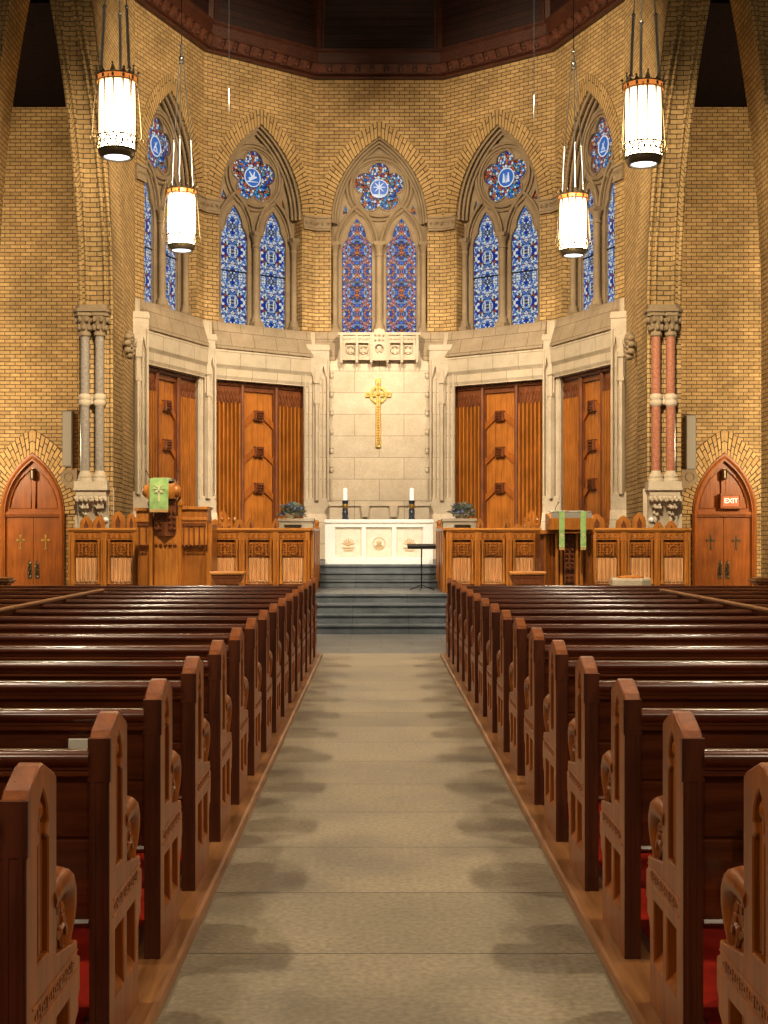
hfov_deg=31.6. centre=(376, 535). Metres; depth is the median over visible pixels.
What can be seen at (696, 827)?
pew
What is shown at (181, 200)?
pendant lamp
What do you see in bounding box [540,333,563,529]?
trim
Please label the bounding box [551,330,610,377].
lintel
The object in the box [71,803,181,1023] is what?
carpet
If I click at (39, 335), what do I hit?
wall
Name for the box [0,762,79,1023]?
pew
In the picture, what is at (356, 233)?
light
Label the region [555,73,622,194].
trim
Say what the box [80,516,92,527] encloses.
chair
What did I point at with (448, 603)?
pew
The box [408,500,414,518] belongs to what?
candle holder
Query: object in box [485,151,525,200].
light
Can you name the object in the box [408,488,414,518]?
candle
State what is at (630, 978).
pew platform edge
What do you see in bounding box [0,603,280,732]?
pew
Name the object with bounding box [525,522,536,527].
chair
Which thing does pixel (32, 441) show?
door frame
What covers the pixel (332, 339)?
sill
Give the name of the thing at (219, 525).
chair
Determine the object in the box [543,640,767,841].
pew
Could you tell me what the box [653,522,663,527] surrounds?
chair
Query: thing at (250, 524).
chair
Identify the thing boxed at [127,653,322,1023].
pew platform edge
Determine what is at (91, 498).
column
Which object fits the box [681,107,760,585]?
wall
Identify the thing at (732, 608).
pew
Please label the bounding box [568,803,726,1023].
carpet
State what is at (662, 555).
stall
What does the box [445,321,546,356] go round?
sill
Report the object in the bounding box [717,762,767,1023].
pew
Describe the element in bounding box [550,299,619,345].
sill
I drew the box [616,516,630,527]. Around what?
chair
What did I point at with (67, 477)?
wall bracket
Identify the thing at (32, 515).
door
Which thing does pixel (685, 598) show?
pew
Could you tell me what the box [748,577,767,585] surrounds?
desk
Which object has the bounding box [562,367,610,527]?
wooden wall panel
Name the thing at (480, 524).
chair
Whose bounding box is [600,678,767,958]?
pew
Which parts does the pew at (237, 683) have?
rail, backrest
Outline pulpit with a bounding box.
[135,471,216,585]
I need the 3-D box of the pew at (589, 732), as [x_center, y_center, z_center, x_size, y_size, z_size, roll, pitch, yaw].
[3.429,1.017,6.197,5.109,0.986,0.925,0,0,0]
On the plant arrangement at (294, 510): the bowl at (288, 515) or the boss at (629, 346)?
the bowl at (288, 515)
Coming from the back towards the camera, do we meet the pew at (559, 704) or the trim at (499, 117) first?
the trim at (499, 117)
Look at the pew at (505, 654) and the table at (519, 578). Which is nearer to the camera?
the pew at (505, 654)
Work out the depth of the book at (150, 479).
21.76 m
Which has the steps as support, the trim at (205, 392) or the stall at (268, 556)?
the stall at (268, 556)
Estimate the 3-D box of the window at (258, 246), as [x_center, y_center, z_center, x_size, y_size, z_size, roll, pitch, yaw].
[-2.872,-7.289,32.020,2.404,4.790,0.433,0,0,-38]
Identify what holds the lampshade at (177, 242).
on the pendant lamp at (181, 200)
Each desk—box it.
[0,577,16,585]
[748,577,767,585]
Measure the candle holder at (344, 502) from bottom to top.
0.380 m
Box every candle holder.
[342,500,348,518]
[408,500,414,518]
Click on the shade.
(113, 146)
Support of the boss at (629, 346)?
attached to the wall at (632, 177)
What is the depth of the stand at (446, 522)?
26.60 m
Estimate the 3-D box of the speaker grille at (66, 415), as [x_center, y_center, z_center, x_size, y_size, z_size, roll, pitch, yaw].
[-7.197,-2.258,31.476,0.192,1.235,0.011,0,0,0]
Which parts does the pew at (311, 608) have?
rail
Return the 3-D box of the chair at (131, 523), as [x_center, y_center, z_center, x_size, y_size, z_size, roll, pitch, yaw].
[-4.335,0.275,23.725,0.168,1.373,0.450,0,0,0]
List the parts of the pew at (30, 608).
rail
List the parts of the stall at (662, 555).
post, carved panel, post, carved panel, post, carved panel, post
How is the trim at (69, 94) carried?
attached to the wall at (18, 13)
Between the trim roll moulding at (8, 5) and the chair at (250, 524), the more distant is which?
the chair at (250, 524)
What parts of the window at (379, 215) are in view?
eyelet glass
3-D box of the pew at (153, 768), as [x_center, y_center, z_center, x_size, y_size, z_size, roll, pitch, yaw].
[-3.318,1.017,5.272,5.109,0.986,0.925,0,0,0]
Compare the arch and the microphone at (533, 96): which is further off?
the arch
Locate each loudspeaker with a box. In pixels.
[62,411,73,466]
[685,415,695,469]
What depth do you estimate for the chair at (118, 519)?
23.80 m
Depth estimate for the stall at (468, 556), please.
22.93 m
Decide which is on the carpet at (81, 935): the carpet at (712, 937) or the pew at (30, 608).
the pew at (30, 608)
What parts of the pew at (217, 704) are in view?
rail, backrest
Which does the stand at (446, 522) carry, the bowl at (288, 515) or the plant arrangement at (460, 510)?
the plant arrangement at (460, 510)
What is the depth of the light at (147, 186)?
29.24 m
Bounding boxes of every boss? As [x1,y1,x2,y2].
[123,330,135,359]
[623,332,636,360]
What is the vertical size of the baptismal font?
0.956 m
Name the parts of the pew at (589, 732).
rail, rail, backrest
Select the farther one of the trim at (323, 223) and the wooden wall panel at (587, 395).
the trim at (323, 223)
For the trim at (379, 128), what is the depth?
32.76 m
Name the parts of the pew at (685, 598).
rail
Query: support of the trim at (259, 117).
attached to the wall at (289, 99)
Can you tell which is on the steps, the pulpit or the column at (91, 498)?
the pulpit
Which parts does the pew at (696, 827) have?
seat, rail, backrest, rail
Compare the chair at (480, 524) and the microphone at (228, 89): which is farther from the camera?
the chair at (480, 524)
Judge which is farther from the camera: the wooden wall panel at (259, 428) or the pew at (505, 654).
the wooden wall panel at (259, 428)
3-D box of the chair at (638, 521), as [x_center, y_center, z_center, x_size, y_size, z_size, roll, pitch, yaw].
[4.607,0.276,23.625,0.235,1.372,0.450,0,0,0]
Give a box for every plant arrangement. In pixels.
[277,501,307,517]
[447,502,476,517]
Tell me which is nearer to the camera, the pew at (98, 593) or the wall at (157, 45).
the pew at (98, 593)
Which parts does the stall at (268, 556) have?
carved panel, post, carved panel, post, carved panel, post, return panel, return frame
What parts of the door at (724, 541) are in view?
handle, handle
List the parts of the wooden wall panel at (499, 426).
fluted panel, post, slanted moulding, slanted moulding, slanted moulding, rail, panel, slanted moulding, slanted moulding, slanted moulding, post, fluted panel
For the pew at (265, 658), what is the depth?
9.46 m
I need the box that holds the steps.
[316,559,446,633]
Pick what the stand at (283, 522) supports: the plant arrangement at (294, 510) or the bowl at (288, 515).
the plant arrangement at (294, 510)
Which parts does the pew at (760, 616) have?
rail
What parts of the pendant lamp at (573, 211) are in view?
hanger rod, lamp glass, hanger rod, hanger rod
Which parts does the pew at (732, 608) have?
rail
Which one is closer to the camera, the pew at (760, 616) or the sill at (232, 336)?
the pew at (760, 616)
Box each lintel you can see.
[149,330,207,377]
[216,348,311,386]
[446,348,542,386]
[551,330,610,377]
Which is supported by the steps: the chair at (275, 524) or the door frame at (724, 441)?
the chair at (275, 524)
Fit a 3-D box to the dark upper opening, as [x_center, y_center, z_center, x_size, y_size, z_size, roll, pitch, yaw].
[-8.069,-10.126,28.730,5.221,0.203,6.498,0,0,0]
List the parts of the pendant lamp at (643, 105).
hanger rod, hanger rod, lamp glass, hanger rod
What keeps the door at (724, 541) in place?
in the wall at (721, 316)
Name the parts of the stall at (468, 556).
return frame, return panel, post, carved panel, post, carved panel, post, carved panel, post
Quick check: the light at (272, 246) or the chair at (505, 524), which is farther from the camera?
the light at (272, 246)
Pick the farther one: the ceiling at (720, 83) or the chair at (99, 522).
the ceiling at (720, 83)
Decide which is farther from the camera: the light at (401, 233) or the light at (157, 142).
the light at (401, 233)
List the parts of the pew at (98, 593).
rail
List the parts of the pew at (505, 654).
rail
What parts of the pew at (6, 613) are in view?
rail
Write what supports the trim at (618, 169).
attached to the wall at (599, 49)
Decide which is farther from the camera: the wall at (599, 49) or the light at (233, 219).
the light at (233, 219)
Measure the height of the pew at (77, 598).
0.986 m
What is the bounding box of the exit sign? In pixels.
[719,493,741,508]
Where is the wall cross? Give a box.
[365,379,390,447]
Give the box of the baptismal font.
[610,575,650,585]
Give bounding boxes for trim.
[0,0,84,303]
[133,311,149,516]
[135,162,206,212]
[136,73,203,198]
[195,333,216,519]
[204,197,315,230]
[206,108,313,219]
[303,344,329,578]
[315,216,443,230]
[317,120,441,221]
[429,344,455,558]
[442,197,552,230]
[444,108,552,215]
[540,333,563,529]
[552,162,623,212]
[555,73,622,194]
[609,311,625,527]
[675,0,767,303]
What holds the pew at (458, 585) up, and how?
on the carpet at (712, 937)
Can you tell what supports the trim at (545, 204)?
attached to the wall at (468, 99)
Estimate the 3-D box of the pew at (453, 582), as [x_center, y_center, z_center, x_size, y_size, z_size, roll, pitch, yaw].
[3.429,1.017,16.195,5.109,0.986,0.559,0,0,0]
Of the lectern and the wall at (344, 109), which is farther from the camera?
the wall at (344, 109)
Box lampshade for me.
[623,138,663,168]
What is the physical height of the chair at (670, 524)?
1.233 m
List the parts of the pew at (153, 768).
rail, backrest, rail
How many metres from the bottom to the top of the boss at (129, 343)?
0.539 m
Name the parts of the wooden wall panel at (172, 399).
fluted panel, post, slanted moulding, slanted moulding, panel, slanted moulding, slanted moulding, rail, post, fluted panel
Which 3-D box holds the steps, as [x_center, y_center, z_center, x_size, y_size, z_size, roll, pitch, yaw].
[0.056,1.050,27.035,11.200,1.000,11.330,0,0,0]
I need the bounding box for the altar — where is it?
[324,519,433,563]
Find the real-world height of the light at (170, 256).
2.825 m
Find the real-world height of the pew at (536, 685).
0.986 m
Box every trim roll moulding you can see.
[0,0,112,527]
[647,0,767,527]
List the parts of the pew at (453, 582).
rail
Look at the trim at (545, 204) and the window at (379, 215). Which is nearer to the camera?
the trim at (545, 204)
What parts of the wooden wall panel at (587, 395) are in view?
fluted panel, post, rail, slanted moulding, slanted moulding, slanted moulding, panel, slanted moulding, slanted moulding, slanted moulding, post, fluted panel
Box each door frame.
[0,429,74,513]
[682,429,760,513]
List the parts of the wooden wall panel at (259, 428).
fluted panel, post, slanted moulding, slanted moulding, slanted moulding, panel, rail, slanted moulding, slanted moulding, slanted moulding, post, fluted panel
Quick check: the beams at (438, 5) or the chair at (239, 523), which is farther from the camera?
the beams at (438, 5)
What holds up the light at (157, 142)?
attached to the window at (166, 272)
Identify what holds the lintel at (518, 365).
attached to the wall at (468, 99)
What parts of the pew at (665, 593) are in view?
rail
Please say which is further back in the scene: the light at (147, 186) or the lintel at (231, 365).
the lintel at (231, 365)
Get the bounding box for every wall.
[0,0,122,513]
[0,107,78,585]
[92,0,134,527]
[135,2,203,376]
[204,52,314,387]
[315,80,442,513]
[443,52,554,387]
[555,2,623,377]
[624,0,668,527]
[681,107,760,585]
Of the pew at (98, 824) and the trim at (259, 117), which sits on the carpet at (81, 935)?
the pew at (98, 824)
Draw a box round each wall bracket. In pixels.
[60,470,78,487]
[681,470,697,488]
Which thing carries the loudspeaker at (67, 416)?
attached to the wall at (39, 335)
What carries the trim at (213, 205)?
attached to the wall at (289, 99)
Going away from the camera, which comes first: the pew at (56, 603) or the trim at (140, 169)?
the pew at (56, 603)
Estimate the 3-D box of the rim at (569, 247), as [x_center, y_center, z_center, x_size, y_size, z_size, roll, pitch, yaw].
[3.038,-4.453,20.950,0.471,0.247,0.471,0,0,30]
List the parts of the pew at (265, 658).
rail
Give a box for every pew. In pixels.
[0,578,316,656]
[0,580,313,663]
[0,583,309,671]
[0,586,305,680]
[0,589,300,690]
[0,593,294,702]
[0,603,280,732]
[0,610,272,751]
[0,618,261,775]
[0,627,248,804]
[0,640,231,841]
[0,656,210,890]
[0,678,181,958]
[0,711,141,1023]
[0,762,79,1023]
[12,598,288,716]
[446,578,767,656]
[449,580,767,663]
[454,583,767,671]
[459,586,767,680]
[464,589,767,690]
[471,593,767,702]
[478,598,754,716]
[486,603,767,732]
[497,610,767,751]
[509,618,767,775]
[524,627,767,804]
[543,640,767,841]
[567,656,767,890]
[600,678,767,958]
[646,711,767,1023]
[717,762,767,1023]
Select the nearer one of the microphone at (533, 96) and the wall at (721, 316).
the microphone at (533, 96)
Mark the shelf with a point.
(356, 510)
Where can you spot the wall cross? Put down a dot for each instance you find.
(378, 394)
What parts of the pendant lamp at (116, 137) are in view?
hanger rod, lamp glass, hanger rod, hanger rod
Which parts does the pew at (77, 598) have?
rail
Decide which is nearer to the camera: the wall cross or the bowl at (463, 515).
the bowl at (463, 515)
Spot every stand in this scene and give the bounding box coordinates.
[278,518,314,527]
[407,544,435,590]
[441,518,476,527]
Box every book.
[68,738,87,748]
[149,478,175,481]
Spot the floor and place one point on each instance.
(384, 868)
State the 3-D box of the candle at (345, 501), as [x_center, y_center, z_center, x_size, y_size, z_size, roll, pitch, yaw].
[-0.627,-0.645,26.750,0.136,0.640,0.134,0,0,0]
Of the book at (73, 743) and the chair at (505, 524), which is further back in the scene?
the chair at (505, 524)
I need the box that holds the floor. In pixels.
[83,634,706,1023]
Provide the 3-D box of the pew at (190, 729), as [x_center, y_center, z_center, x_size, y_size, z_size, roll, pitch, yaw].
[-3.318,1.017,6.197,5.109,0.986,0.925,0,0,0]
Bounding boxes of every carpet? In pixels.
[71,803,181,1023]
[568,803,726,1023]
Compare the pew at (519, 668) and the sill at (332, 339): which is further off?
the sill at (332, 339)
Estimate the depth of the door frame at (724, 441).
31.61 m
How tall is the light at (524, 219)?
2.825 m
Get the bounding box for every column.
[72,304,113,527]
[643,304,682,527]
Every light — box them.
[144,183,151,302]
[147,118,167,172]
[166,198,175,309]
[221,207,246,324]
[233,151,273,200]
[260,214,284,328]
[342,219,371,331]
[355,163,402,209]
[387,219,415,331]
[474,214,497,328]
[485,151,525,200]
[512,207,537,324]
[583,191,592,309]
[607,183,614,302]
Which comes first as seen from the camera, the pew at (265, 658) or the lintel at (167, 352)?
the pew at (265, 658)
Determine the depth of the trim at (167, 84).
29.22 m
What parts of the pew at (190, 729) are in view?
rail, backrest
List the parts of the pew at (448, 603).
rail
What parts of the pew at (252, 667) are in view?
rail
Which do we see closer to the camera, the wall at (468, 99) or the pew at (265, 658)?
the pew at (265, 658)
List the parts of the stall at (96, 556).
post, carved panel, post, carved panel, post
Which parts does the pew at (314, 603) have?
rail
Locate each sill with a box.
[140,299,208,345]
[212,321,313,356]
[315,332,442,360]
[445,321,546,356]
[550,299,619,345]
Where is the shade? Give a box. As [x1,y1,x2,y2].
[96,131,137,161]
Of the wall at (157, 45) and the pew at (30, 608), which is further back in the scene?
the wall at (157, 45)
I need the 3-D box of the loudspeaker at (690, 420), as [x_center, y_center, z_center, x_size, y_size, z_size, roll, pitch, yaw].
[7.299,-2.177,31.555,0.237,1.280,0.168,0,0,0]
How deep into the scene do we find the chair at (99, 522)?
23.90 m
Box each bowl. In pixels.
[284,513,298,517]
[454,513,469,517]
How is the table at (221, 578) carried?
on the floor
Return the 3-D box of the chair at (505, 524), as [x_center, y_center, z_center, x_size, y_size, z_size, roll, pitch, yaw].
[2.380,0.317,24.825,0.148,1.290,0.450,0,0,0]
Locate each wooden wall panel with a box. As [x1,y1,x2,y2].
[149,367,196,505]
[216,380,302,527]
[456,380,541,527]
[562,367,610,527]
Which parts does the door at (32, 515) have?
handle, handle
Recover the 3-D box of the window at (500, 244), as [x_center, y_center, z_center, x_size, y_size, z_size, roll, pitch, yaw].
[2.982,-7.289,32.020,2.404,4.790,0.433,0,0,38]
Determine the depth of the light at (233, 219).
31.84 m
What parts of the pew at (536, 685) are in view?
rail, backrest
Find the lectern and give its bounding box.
[535,502,594,585]
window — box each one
[144,93,191,315]
[219,126,300,330]
[331,138,426,331]
[458,126,539,330]
[565,93,614,315]
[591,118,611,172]
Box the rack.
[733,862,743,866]
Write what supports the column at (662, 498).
attached to the arch
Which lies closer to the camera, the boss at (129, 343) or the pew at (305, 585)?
the pew at (305, 585)
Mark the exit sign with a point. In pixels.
(726, 500)
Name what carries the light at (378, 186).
attached to the window at (379, 215)
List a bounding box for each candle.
[342,487,348,518]
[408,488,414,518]
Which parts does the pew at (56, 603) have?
rail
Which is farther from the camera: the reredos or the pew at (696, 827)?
the reredos
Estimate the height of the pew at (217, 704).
0.986 m
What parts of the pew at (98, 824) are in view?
rail, backrest, seat, rail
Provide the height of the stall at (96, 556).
1.097 m
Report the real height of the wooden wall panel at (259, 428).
4.305 m
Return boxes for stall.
[67,528,137,585]
[217,520,319,589]
[436,520,541,592]
[593,528,691,585]
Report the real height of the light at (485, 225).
2.825 m
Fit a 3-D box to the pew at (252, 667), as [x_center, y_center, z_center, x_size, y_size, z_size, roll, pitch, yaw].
[-3.318,1.017,8.973,5.109,0.986,0.925,0,0,0]
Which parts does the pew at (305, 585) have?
rail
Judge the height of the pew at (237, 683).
0.986 m
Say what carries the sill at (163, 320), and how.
attached to the wall at (157, 45)
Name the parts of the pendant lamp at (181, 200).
hanger rod, hanger rod, lamp glass, hanger rod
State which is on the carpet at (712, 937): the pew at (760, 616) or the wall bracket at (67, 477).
the pew at (760, 616)
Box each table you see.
[210,571,245,585]
[507,571,545,585]
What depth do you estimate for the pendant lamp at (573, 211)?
20.80 m
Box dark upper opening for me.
[13,0,65,106]
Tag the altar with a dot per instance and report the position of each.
(347, 541)
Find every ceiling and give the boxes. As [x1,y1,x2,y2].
[190,0,568,47]
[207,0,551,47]
[694,0,746,106]
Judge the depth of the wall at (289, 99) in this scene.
31.81 m
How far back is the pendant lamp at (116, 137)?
15.49 m
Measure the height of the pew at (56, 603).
0.986 m
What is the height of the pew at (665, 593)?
0.986 m
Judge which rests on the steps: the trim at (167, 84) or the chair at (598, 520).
the chair at (598, 520)
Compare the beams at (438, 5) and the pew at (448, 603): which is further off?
the beams at (438, 5)
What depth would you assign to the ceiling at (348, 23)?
32.32 m
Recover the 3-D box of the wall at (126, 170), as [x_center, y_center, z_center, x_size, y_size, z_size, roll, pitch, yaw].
[-5.082,-5.036,26.181,0.648,13.571,3.546,0,0,0]
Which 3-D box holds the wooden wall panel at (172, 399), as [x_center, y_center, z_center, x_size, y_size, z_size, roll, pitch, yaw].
[-4.579,-1.623,29.452,0.249,4.305,2.848,0,0,20]
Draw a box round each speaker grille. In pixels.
[63,412,70,464]
[687,416,694,467]
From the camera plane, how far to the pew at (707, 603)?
12.23 m
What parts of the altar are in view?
panel, panel, panel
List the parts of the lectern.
post, post, desk rail, post, post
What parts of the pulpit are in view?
panel, wing panel, post, post, panel, wing panel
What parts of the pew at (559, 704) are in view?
rail, backrest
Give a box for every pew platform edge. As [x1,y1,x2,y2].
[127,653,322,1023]
[440,653,662,1023]
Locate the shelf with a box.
[329,502,429,518]
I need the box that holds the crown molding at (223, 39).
[134,0,624,79]
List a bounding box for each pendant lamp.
[89,0,143,161]
[161,0,201,252]
[555,0,591,257]
[619,0,667,168]
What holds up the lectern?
on the steps
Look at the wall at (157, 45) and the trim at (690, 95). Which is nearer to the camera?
the trim at (690, 95)
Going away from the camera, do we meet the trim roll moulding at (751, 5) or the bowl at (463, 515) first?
the trim roll moulding at (751, 5)
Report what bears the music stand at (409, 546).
on the steps
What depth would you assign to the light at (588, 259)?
30.17 m
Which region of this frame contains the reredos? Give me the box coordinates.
[329,328,429,518]
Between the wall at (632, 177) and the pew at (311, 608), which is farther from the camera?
the wall at (632, 177)
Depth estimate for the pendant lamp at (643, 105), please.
15.60 m
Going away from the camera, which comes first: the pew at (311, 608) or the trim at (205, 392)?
the pew at (311, 608)
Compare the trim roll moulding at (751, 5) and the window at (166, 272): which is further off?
the window at (166, 272)
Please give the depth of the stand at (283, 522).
26.60 m
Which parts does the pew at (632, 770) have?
rail, rail, backrest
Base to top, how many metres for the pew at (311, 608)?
0.986 m
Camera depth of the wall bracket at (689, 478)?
31.46 m
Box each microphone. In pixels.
[228,89,229,111]
[533,96,534,118]
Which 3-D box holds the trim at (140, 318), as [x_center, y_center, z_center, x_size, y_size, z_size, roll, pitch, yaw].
[-4.944,-1.420,27.795,0.497,6.339,0.497,0,0,-25]
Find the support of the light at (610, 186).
attached to the window at (592, 276)
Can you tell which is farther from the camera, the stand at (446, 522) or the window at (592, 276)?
the window at (592, 276)
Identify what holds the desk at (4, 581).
on the floor
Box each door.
[0,453,64,585]
[692,453,756,585]
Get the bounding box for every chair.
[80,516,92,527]
[93,516,104,527]
[111,511,124,527]
[127,513,135,527]
[211,519,221,527]
[233,519,245,527]
[247,517,254,527]
[272,518,278,527]
[476,519,483,527]
[502,518,509,527]
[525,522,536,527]
[593,514,603,527]
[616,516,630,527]
[632,513,645,527]
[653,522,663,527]
[665,521,676,527]
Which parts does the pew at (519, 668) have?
backrest, rail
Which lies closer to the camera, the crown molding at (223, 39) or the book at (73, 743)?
the book at (73, 743)
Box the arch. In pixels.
[637,0,767,576]
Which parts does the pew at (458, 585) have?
rail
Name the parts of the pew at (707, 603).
rail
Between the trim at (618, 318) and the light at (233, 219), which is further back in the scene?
the light at (233, 219)
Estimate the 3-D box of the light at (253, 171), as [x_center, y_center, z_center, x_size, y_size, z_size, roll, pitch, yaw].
[-2.963,-8.534,32.138,1.222,1.188,0.001,0,0,-38]

